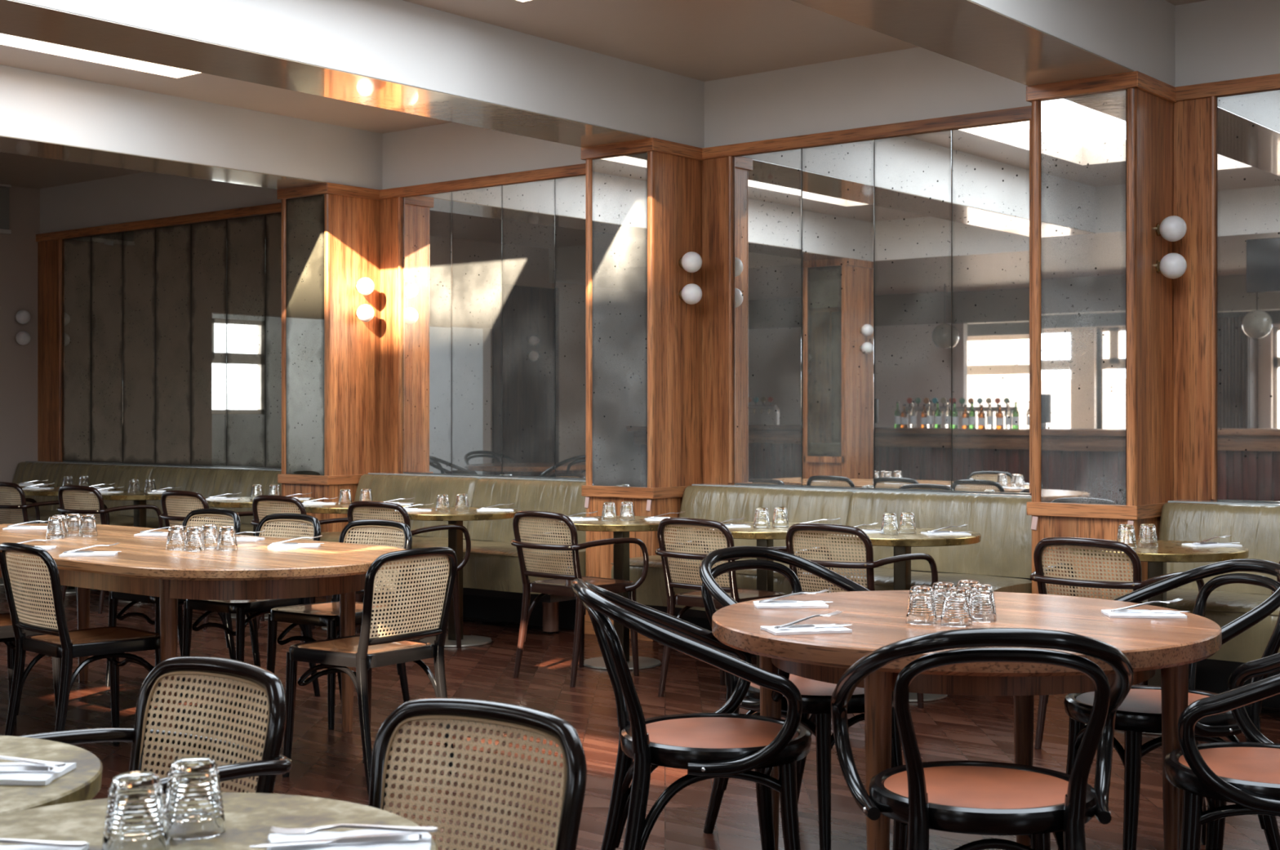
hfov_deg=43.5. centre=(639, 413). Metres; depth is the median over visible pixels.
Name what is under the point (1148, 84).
trim
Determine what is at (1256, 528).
backrest cushion
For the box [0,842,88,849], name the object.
folded napkin
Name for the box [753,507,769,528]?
drinking glass
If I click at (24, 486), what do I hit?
table knife
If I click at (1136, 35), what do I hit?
beam
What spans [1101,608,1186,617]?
folded napkin
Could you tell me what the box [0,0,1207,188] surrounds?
ceiling
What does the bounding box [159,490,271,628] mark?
armchair
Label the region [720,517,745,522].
fork
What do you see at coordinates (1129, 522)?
tab
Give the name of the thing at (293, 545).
folded napkin
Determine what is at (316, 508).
pedestal table
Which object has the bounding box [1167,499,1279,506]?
trim
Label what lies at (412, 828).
fork
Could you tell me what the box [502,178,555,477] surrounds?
mirror panel
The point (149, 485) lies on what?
drinking glass
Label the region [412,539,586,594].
seat cushion
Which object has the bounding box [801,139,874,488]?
mirror panel
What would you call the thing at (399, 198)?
trim
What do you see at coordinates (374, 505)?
armchair
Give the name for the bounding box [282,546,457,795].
chair
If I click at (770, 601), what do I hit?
table knife
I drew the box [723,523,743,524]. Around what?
table knife
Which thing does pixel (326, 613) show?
chair
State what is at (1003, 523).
backrest cushion
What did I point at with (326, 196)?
trim
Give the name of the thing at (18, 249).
wall
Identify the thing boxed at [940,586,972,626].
drinking glass
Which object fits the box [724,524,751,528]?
folded napkin
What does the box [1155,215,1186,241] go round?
wall light
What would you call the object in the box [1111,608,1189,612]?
table knife
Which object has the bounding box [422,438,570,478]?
trim
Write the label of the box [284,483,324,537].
trim
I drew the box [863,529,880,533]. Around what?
folded napkin
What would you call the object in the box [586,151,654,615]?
trim
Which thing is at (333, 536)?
seat cushion
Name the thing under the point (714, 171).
trim
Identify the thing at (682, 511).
fork
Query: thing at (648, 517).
table knife
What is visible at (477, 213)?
mirror panel
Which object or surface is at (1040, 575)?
armchair
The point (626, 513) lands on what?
drinking glass
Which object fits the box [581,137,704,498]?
trim
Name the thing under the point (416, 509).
folded napkin
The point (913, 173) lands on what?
mirror panel
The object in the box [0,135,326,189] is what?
trim
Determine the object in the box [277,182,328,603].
trim
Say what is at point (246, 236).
mirror panel
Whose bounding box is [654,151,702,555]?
wall pillar
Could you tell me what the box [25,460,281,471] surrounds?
trim
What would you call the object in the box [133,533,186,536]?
folded napkin
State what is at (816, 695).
armchair
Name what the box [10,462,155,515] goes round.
backrest cushion
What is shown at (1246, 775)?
armchair
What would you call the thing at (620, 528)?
pedestal table
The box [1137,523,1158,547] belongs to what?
drinking glass
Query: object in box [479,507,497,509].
table knife
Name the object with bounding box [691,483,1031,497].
trim
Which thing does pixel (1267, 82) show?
trim
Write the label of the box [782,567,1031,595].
seat cushion
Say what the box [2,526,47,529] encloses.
folded napkin
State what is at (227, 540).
drinking glass
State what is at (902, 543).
pedestal table
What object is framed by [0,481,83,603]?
armchair
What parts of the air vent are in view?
rail, rail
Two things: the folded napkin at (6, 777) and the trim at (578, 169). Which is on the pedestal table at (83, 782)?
the folded napkin at (6, 777)
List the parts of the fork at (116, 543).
handle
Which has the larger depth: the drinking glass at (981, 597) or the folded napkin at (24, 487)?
the folded napkin at (24, 487)
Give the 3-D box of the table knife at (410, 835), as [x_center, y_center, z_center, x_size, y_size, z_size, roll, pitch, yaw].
[-0.377,0.530,1.995,0.210,0.006,0.019,0,0,-13]
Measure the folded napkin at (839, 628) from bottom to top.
0.009 m
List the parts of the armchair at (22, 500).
cane panel, frame, leg, armrest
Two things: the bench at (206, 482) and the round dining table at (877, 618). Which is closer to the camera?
the round dining table at (877, 618)
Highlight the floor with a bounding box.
[0,582,1279,849]
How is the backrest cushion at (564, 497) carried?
on the bench at (492, 583)
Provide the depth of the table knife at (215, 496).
10.13 m
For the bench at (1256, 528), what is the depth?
7.11 m
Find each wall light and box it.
[15,310,31,324]
[15,330,31,345]
[355,277,374,294]
[355,304,374,321]
[678,251,702,272]
[678,283,702,304]
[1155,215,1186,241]
[1155,253,1186,279]
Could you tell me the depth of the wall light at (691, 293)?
9.12 m
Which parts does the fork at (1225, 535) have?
handle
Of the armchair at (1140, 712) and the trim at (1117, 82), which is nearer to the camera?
the armchair at (1140, 712)
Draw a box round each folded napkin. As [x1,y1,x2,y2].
[0,761,76,785]
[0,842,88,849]
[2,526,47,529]
[17,484,48,485]
[22,487,53,488]
[36,546,55,550]
[58,551,117,556]
[89,490,124,493]
[94,487,114,489]
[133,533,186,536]
[147,491,164,493]
[205,497,240,499]
[235,537,264,541]
[266,829,431,849]
[267,543,319,547]
[297,497,311,499]
[302,502,336,505]
[395,502,413,505]
[395,508,431,511]
[476,508,513,511]
[570,517,598,520]
[644,517,663,520]
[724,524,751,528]
[753,600,828,608]
[760,623,852,635]
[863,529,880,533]
[920,531,971,535]
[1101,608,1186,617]
[1182,542,1242,547]
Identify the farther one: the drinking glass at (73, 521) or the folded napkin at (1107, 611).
the drinking glass at (73, 521)
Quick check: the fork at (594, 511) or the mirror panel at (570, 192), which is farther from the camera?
the mirror panel at (570, 192)
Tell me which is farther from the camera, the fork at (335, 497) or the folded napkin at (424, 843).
the fork at (335, 497)
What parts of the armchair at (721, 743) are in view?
leg, leg, leg, leg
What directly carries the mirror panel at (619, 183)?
attached to the wall pillar at (677, 179)
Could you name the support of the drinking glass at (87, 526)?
on the oval dining table at (254, 571)
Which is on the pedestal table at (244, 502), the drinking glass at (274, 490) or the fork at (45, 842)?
the drinking glass at (274, 490)
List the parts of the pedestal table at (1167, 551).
post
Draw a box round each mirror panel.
[62,235,91,462]
[91,231,123,462]
[123,227,155,463]
[155,223,191,465]
[191,218,226,466]
[226,214,265,467]
[265,212,281,468]
[285,194,324,475]
[402,191,452,474]
[452,185,502,475]
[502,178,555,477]
[555,174,586,478]
[591,151,647,487]
[733,148,801,485]
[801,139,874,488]
[874,129,951,490]
[951,120,1029,493]
[1040,88,1126,505]
[1217,88,1279,502]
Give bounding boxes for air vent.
[0,183,11,234]
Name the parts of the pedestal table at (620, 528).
post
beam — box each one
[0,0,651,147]
[0,64,382,190]
[13,0,704,148]
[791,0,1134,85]
[970,0,1174,86]
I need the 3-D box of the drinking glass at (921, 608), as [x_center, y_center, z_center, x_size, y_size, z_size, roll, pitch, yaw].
[0.733,0.498,4.182,0.081,0.094,0.081,0,0,-4]
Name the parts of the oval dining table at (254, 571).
leg, leg, leg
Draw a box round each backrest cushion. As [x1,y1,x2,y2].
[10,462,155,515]
[146,466,281,524]
[354,474,479,538]
[467,478,586,543]
[675,485,854,561]
[843,491,1031,577]
[1158,502,1279,595]
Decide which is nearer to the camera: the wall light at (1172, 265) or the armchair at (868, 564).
the armchair at (868, 564)
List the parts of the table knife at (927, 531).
handle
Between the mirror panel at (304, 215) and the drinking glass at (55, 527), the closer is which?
the drinking glass at (55, 527)
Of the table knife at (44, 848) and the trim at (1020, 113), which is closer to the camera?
the table knife at (44, 848)
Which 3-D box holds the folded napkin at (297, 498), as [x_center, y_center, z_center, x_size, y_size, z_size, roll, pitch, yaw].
[-2.185,0.540,10.128,0.205,0.009,0.120,0,0,-6]
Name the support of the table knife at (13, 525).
on the folded napkin at (9, 527)
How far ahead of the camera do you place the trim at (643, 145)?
9.14 m
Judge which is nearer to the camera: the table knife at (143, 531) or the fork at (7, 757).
the fork at (7, 757)
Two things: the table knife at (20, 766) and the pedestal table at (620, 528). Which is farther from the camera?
the pedestal table at (620, 528)
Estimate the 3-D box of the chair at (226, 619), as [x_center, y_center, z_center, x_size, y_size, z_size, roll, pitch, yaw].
[-2.193,0.872,7.595,0.430,0.820,0.509,0,0,38]
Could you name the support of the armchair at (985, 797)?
on the floor
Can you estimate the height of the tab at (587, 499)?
0.067 m
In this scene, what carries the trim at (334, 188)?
attached to the wall at (1215, 40)
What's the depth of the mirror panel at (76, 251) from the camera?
13.47 m
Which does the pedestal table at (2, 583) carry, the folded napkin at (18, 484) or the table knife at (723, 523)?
the folded napkin at (18, 484)
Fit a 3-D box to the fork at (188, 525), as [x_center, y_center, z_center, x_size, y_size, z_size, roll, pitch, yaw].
[-2.127,0.516,7.177,0.205,0.027,0.024,0,0,-15]
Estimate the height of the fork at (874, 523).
0.027 m
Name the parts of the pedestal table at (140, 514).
post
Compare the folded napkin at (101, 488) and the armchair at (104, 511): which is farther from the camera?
the folded napkin at (101, 488)
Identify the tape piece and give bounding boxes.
[104,240,113,245]
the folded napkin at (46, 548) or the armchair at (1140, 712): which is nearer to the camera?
the armchair at (1140, 712)
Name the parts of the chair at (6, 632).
leg, seat, seat frame, leg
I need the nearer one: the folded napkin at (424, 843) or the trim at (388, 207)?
the folded napkin at (424, 843)
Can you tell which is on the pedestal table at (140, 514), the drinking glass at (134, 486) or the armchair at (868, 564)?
the drinking glass at (134, 486)
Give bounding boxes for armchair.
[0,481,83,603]
[17,656,292,793]
[56,484,163,613]
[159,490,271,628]
[250,494,368,641]
[346,501,471,648]
[511,510,648,687]
[570,578,811,849]
[654,517,803,697]
[698,546,902,849]
[785,523,937,708]
[831,627,1133,849]
[1030,537,1206,749]
[1057,558,1279,849]
[1164,652,1279,849]
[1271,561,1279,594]
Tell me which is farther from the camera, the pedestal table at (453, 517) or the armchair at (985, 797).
the pedestal table at (453, 517)
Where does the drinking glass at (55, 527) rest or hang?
on the oval dining table at (254, 571)
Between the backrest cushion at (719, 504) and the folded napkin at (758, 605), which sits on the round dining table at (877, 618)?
the folded napkin at (758, 605)
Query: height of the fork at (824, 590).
0.027 m
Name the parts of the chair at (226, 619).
leg, seat frame, leg, leg, cane panel, frame, leg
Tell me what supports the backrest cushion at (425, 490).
on the bench at (492, 583)
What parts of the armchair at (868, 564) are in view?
cane panel, frame, armrest, leg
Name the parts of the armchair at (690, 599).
leg, cane panel, frame, rail, leg, armrest, seat, seat frame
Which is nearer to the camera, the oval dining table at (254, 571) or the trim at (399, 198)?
the oval dining table at (254, 571)
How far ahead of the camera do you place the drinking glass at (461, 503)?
8.96 m
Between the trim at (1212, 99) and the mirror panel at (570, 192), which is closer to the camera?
the trim at (1212, 99)
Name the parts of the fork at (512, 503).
handle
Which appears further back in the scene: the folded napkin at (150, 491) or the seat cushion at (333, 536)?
the folded napkin at (150, 491)
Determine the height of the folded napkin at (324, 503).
0.009 m
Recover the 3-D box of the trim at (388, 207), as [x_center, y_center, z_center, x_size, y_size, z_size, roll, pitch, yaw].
[-0.908,-0.100,10.399,2.270,2.760,0.020,0,0,39]
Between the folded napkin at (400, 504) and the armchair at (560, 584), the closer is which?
the armchair at (560, 584)
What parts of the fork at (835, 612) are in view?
handle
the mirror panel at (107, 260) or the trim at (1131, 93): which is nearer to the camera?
the trim at (1131, 93)
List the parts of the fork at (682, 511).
handle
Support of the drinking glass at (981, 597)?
on the round dining table at (877, 618)
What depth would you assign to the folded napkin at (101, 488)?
11.50 m
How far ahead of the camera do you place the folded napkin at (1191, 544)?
6.54 m
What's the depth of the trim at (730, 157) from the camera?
9.21 m
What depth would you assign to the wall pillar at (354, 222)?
10.91 m
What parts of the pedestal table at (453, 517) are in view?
post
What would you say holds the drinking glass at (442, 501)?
on the pedestal table at (453, 517)
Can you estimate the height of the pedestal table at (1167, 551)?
0.735 m
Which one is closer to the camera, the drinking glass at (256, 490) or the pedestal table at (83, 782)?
the pedestal table at (83, 782)
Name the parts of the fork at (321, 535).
handle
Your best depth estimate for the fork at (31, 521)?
7.57 m
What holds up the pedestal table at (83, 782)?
on the floor
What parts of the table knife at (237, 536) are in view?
blade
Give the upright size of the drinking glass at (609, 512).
0.094 m
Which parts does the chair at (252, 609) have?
leg, seat, leg, seat frame, leg, cane panel, frame, leg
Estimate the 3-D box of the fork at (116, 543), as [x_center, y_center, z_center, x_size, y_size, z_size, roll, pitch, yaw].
[-2.106,0.516,6.174,0.205,0.027,0.024,0,0,-36]
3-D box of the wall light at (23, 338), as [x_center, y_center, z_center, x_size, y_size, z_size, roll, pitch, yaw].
[-5.255,-0.640,13.664,0.133,0.120,0.120,0,0,39]
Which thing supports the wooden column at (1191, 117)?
attached to the wall at (1215, 40)
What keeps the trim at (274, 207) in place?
attached to the wall at (1215, 40)
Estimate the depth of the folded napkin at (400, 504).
9.51 m
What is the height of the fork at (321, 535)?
0.027 m
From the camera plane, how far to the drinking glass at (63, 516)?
7.10 m
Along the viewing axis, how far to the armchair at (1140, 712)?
4.40 m
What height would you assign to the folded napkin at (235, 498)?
0.010 m
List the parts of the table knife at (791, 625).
handle, blade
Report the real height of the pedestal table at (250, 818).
0.735 m
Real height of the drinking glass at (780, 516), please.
0.094 m
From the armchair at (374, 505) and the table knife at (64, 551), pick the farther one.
the armchair at (374, 505)
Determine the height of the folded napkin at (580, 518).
0.010 m
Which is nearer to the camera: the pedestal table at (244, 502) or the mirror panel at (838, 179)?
the mirror panel at (838, 179)
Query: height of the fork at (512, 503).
0.027 m
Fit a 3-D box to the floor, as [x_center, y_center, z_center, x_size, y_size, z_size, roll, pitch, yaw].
[-4.731,1.330,5.444,21.000,0.100,12.933,0,0,39]
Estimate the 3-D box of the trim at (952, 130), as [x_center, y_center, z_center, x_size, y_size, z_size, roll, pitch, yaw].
[1.258,-0.536,8.660,1.837,1.882,0.006,0,0,39]
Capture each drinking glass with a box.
[45,515,65,538]
[53,514,68,536]
[62,475,73,485]
[66,513,80,535]
[78,475,89,486]
[78,514,97,536]
[102,770,169,849]
[128,479,140,493]
[143,478,155,493]
[164,755,225,839]
[165,524,185,549]
[184,526,204,551]
[201,524,218,548]
[216,525,237,550]
[249,484,262,499]
[268,484,280,495]
[337,488,351,505]
[360,488,372,501]
[435,493,449,511]
[454,493,469,511]
[600,502,617,520]
[618,501,635,519]
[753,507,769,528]
[772,506,788,527]
[880,512,898,534]
[898,511,915,533]
[905,585,937,624]
[932,582,955,619]
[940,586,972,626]
[956,579,979,594]
[968,583,996,622]
[1116,524,1137,548]
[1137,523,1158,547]
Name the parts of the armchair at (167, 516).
cane panel, frame, leg, armrest, leg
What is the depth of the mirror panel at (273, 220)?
11.84 m
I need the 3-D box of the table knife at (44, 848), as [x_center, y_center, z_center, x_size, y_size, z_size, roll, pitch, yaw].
[-0.798,0.530,1.929,0.210,0.006,0.019,0,0,-9]
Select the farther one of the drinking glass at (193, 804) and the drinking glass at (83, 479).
the drinking glass at (83, 479)
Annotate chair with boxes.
[0,542,162,749]
[0,613,62,724]
[106,508,240,693]
[180,512,320,706]
[264,519,412,729]
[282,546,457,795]
[368,697,586,849]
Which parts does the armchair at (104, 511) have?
leg, cane panel, frame, leg, armrest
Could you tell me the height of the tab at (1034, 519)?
0.067 m
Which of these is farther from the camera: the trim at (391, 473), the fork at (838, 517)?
the trim at (391, 473)
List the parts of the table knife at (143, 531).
handle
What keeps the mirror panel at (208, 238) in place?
attached to the wall at (1215, 40)
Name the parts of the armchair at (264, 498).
leg, cane panel, frame, armrest, leg, leg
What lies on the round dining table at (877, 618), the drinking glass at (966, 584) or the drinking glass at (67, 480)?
the drinking glass at (966, 584)
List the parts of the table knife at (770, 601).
handle, blade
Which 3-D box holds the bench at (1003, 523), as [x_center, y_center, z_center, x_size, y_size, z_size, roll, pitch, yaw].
[0.933,0.846,8.257,2.234,0.868,0.735,0,0,39]
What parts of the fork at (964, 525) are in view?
handle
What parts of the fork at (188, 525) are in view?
handle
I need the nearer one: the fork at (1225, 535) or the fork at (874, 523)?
the fork at (1225, 535)
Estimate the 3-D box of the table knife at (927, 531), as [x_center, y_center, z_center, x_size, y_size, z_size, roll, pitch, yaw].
[1.391,0.530,7.205,0.210,0.006,0.019,0,0,-7]
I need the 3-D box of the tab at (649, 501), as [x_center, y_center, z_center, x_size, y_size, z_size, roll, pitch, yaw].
[0.049,0.516,9.010,0.036,0.067,0.005,0,0,39]
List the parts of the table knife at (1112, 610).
handle, blade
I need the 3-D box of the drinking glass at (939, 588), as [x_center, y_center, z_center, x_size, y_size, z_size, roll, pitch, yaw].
[0.808,0.498,4.275,0.081,0.094,0.081,0,0,-8]
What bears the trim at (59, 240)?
attached to the wall at (1215, 40)
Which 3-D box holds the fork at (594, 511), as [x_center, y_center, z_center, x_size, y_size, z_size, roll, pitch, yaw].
[-0.310,0.516,8.194,0.205,0.027,0.024,0,0,-31]
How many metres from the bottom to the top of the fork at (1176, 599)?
0.027 m
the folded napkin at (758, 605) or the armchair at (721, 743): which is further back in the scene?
the folded napkin at (758, 605)
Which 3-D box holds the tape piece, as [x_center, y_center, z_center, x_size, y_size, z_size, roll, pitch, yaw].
[-4.362,-1.400,13.179,0.134,0.054,0.001,0,0,39]
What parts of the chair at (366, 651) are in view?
leg, seat, seat frame, leg, leg, rail, frame, cane panel, leg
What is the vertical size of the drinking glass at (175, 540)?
0.094 m
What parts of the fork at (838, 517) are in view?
handle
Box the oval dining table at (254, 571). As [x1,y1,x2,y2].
[0,523,412,765]
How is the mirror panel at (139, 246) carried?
attached to the wall at (1215, 40)
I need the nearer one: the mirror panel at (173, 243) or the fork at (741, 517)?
the fork at (741, 517)
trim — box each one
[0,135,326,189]
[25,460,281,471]
[35,202,281,241]
[37,239,62,511]
[57,239,61,460]
[276,182,382,484]
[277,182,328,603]
[281,193,329,536]
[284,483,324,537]
[368,472,586,481]
[379,163,586,199]
[380,196,403,472]
[397,196,401,471]
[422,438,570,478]
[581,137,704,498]
[582,137,654,641]
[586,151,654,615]
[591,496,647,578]
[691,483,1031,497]
[702,105,1031,159]
[702,155,1031,580]
[728,118,1031,493]
[736,129,1030,493]
[1026,71,1177,519]
[1027,71,1138,519]
[1031,87,1137,593]
[1040,515,1126,598]
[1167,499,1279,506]
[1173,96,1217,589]
[1175,73,1279,101]
[1209,96,1215,498]
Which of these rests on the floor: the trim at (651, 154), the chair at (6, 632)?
the chair at (6, 632)
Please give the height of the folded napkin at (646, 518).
0.009 m
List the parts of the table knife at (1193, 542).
handle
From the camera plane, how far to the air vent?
13.57 m
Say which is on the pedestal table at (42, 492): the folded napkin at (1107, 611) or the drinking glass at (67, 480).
the drinking glass at (67, 480)
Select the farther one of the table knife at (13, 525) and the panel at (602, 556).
the panel at (602, 556)
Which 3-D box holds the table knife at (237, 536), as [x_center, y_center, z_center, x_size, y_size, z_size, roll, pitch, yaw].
[-1.710,0.530,6.864,0.210,0.006,0.019,0,0,2]
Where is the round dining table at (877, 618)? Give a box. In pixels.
[711,590,1222,849]
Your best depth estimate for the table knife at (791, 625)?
4.00 m
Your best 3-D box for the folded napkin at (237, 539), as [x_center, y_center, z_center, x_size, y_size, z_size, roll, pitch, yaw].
[-1.723,0.540,6.878,0.205,0.009,0.120,0,0,6]
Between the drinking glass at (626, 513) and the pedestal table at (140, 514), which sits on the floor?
the pedestal table at (140, 514)
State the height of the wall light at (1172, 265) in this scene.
0.120 m
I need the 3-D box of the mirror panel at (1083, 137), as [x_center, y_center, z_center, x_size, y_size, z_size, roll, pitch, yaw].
[2.050,-0.527,7.423,0.411,1.890,0.008,0,0,39]
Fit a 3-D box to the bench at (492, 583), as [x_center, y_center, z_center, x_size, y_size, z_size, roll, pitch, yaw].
[-1.229,0.846,10.001,2.230,0.868,0.735,0,0,39]
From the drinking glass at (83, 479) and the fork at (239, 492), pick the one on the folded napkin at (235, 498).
the fork at (239, 492)
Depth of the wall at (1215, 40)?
9.03 m
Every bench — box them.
[10,462,281,536]
[291,474,586,633]
[610,485,1031,644]
[1111,502,1279,708]
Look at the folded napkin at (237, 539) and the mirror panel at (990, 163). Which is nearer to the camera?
the folded napkin at (237, 539)
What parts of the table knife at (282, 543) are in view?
handle, blade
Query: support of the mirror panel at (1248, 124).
attached to the wall at (1215, 40)
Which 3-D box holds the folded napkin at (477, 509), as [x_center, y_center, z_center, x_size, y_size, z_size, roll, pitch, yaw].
[-0.808,0.540,8.952,0.204,0.010,0.122,0,0,-9]
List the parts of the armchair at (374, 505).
leg, cane panel, frame, leg, leg, armrest, seat frame, seat, leg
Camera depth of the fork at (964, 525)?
7.22 m
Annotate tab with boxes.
[584,496,589,507]
[645,498,651,511]
[1031,515,1038,529]
[1127,520,1133,524]
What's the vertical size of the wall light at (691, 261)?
0.120 m
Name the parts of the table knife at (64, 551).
handle, blade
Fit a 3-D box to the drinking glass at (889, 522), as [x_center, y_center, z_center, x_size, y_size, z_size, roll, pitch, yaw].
[1.129,0.498,7.261,0.081,0.094,0.081,0,0,-8]
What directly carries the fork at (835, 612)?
on the folded napkin at (839, 628)
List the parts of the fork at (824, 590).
handle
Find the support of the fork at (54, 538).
on the folded napkin at (46, 548)
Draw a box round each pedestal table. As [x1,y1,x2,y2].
[0,483,54,585]
[0,734,102,813]
[0,791,438,849]
[16,486,119,593]
[85,489,182,603]
[206,496,316,619]
[295,501,415,631]
[392,506,518,647]
[553,515,687,670]
[691,521,823,666]
[825,527,981,702]
[1069,539,1248,734]
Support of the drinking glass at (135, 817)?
on the pedestal table at (250, 818)
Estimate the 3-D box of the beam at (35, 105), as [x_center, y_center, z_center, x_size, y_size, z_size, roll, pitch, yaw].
[-4.041,-1.746,8.722,0.501,0.403,6.563,0,0,39]
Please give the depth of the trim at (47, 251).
13.74 m
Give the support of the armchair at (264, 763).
on the floor
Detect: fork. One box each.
[0,755,65,766]
[0,838,87,847]
[8,520,47,525]
[18,537,56,543]
[65,542,119,551]
[140,524,188,532]
[208,492,241,497]
[235,529,265,533]
[270,823,437,835]
[272,534,321,543]
[302,497,337,502]
[480,502,514,508]
[568,511,597,516]
[649,511,683,517]
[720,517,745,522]
[760,589,827,601]
[778,609,843,627]
[800,517,840,523]
[854,522,878,527]
[929,524,968,531]
[1113,598,1183,610]
[1197,534,1231,542]
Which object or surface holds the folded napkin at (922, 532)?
on the pedestal table at (902, 543)
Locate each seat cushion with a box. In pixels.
[10,508,127,523]
[96,516,280,536]
[291,531,448,580]
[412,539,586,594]
[611,555,804,610]
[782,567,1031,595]
[1111,588,1279,662]
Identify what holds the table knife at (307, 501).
on the folded napkin at (324, 503)
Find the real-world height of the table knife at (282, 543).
0.006 m
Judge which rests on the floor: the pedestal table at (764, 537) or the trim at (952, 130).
the pedestal table at (764, 537)
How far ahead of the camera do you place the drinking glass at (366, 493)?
9.57 m
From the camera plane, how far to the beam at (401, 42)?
7.71 m
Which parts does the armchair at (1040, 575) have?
leg, cane panel, frame, armrest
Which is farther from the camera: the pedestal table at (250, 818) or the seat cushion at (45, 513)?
the seat cushion at (45, 513)
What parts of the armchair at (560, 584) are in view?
leg, cane panel, frame, rail, leg, armrest, seat, leg, seat frame, leg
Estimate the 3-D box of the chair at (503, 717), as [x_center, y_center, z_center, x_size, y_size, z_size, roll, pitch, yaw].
[-0.372,0.872,2.381,0.430,0.820,0.509,0,0,34]
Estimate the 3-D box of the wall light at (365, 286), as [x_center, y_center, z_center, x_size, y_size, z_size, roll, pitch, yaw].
[-1.870,-0.863,10.911,0.133,0.120,0.120,0,0,39]
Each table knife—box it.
[0,764,53,770]
[7,524,47,526]
[9,847,68,849]
[23,486,51,487]
[63,551,121,552]
[140,531,186,533]
[208,496,235,497]
[235,536,264,537]
[249,831,422,847]
[271,542,324,544]
[302,501,324,502]
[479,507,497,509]
[568,516,599,518]
[647,516,669,518]
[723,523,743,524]
[758,600,831,603]
[773,623,851,628]
[927,530,966,532]
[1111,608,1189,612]
[1192,542,1239,543]
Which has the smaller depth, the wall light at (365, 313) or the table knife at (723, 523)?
the table knife at (723, 523)
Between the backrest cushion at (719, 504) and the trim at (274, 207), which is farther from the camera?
the trim at (274, 207)
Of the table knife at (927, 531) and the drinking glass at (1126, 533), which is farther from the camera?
the table knife at (927, 531)
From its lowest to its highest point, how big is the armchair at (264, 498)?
0.820 m
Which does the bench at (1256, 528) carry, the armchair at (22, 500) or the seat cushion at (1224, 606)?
the seat cushion at (1224, 606)
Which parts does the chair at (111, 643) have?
leg, cane panel, frame, rail, leg, seat frame, seat, leg, leg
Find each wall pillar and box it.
[329,193,380,532]
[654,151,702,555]
[1137,88,1173,685]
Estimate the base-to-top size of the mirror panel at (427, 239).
1.880 m
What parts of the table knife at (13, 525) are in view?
handle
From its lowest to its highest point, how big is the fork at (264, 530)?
0.027 m
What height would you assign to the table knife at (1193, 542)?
0.006 m
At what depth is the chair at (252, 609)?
7.15 m
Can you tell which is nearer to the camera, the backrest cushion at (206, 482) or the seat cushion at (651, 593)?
the seat cushion at (651, 593)
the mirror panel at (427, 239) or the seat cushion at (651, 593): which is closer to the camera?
the seat cushion at (651, 593)
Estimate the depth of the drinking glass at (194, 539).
6.35 m
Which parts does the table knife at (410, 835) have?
blade, handle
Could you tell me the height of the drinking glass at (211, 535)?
0.094 m
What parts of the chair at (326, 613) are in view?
leg, seat, seat frame, leg, leg, frame, cane panel, rail, leg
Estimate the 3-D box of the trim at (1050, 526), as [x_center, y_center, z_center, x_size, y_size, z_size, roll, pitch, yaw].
[2.054,0.830,7.428,0.451,0.700,0.030,0,0,39]
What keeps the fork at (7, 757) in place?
on the folded napkin at (6, 777)
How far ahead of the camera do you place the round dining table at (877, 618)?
3.98 m
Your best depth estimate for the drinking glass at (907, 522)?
7.28 m
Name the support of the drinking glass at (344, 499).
on the pedestal table at (316, 508)
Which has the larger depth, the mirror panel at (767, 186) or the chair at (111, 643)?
the mirror panel at (767, 186)
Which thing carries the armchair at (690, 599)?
on the floor
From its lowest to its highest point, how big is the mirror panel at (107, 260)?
1.880 m
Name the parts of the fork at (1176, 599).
handle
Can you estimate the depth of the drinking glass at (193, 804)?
2.06 m
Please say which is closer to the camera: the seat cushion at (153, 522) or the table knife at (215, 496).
the table knife at (215, 496)
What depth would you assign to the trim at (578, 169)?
10.44 m
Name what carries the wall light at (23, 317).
attached to the wall at (18, 249)
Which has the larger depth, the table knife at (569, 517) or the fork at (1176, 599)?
the table knife at (569, 517)
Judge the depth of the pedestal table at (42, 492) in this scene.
11.36 m
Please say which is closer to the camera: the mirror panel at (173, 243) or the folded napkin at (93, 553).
the folded napkin at (93, 553)
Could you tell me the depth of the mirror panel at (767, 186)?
9.08 m
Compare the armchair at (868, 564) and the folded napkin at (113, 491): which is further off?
the folded napkin at (113, 491)
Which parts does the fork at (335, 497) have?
handle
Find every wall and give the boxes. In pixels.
[0,185,39,482]
[40,0,1279,595]
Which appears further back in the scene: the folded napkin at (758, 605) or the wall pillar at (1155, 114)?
the wall pillar at (1155, 114)
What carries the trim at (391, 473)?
attached to the wall at (1215, 40)
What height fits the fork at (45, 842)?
0.012 m
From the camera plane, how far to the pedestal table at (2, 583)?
12.08 m
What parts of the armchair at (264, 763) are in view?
armrest, cane panel, frame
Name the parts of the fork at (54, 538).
handle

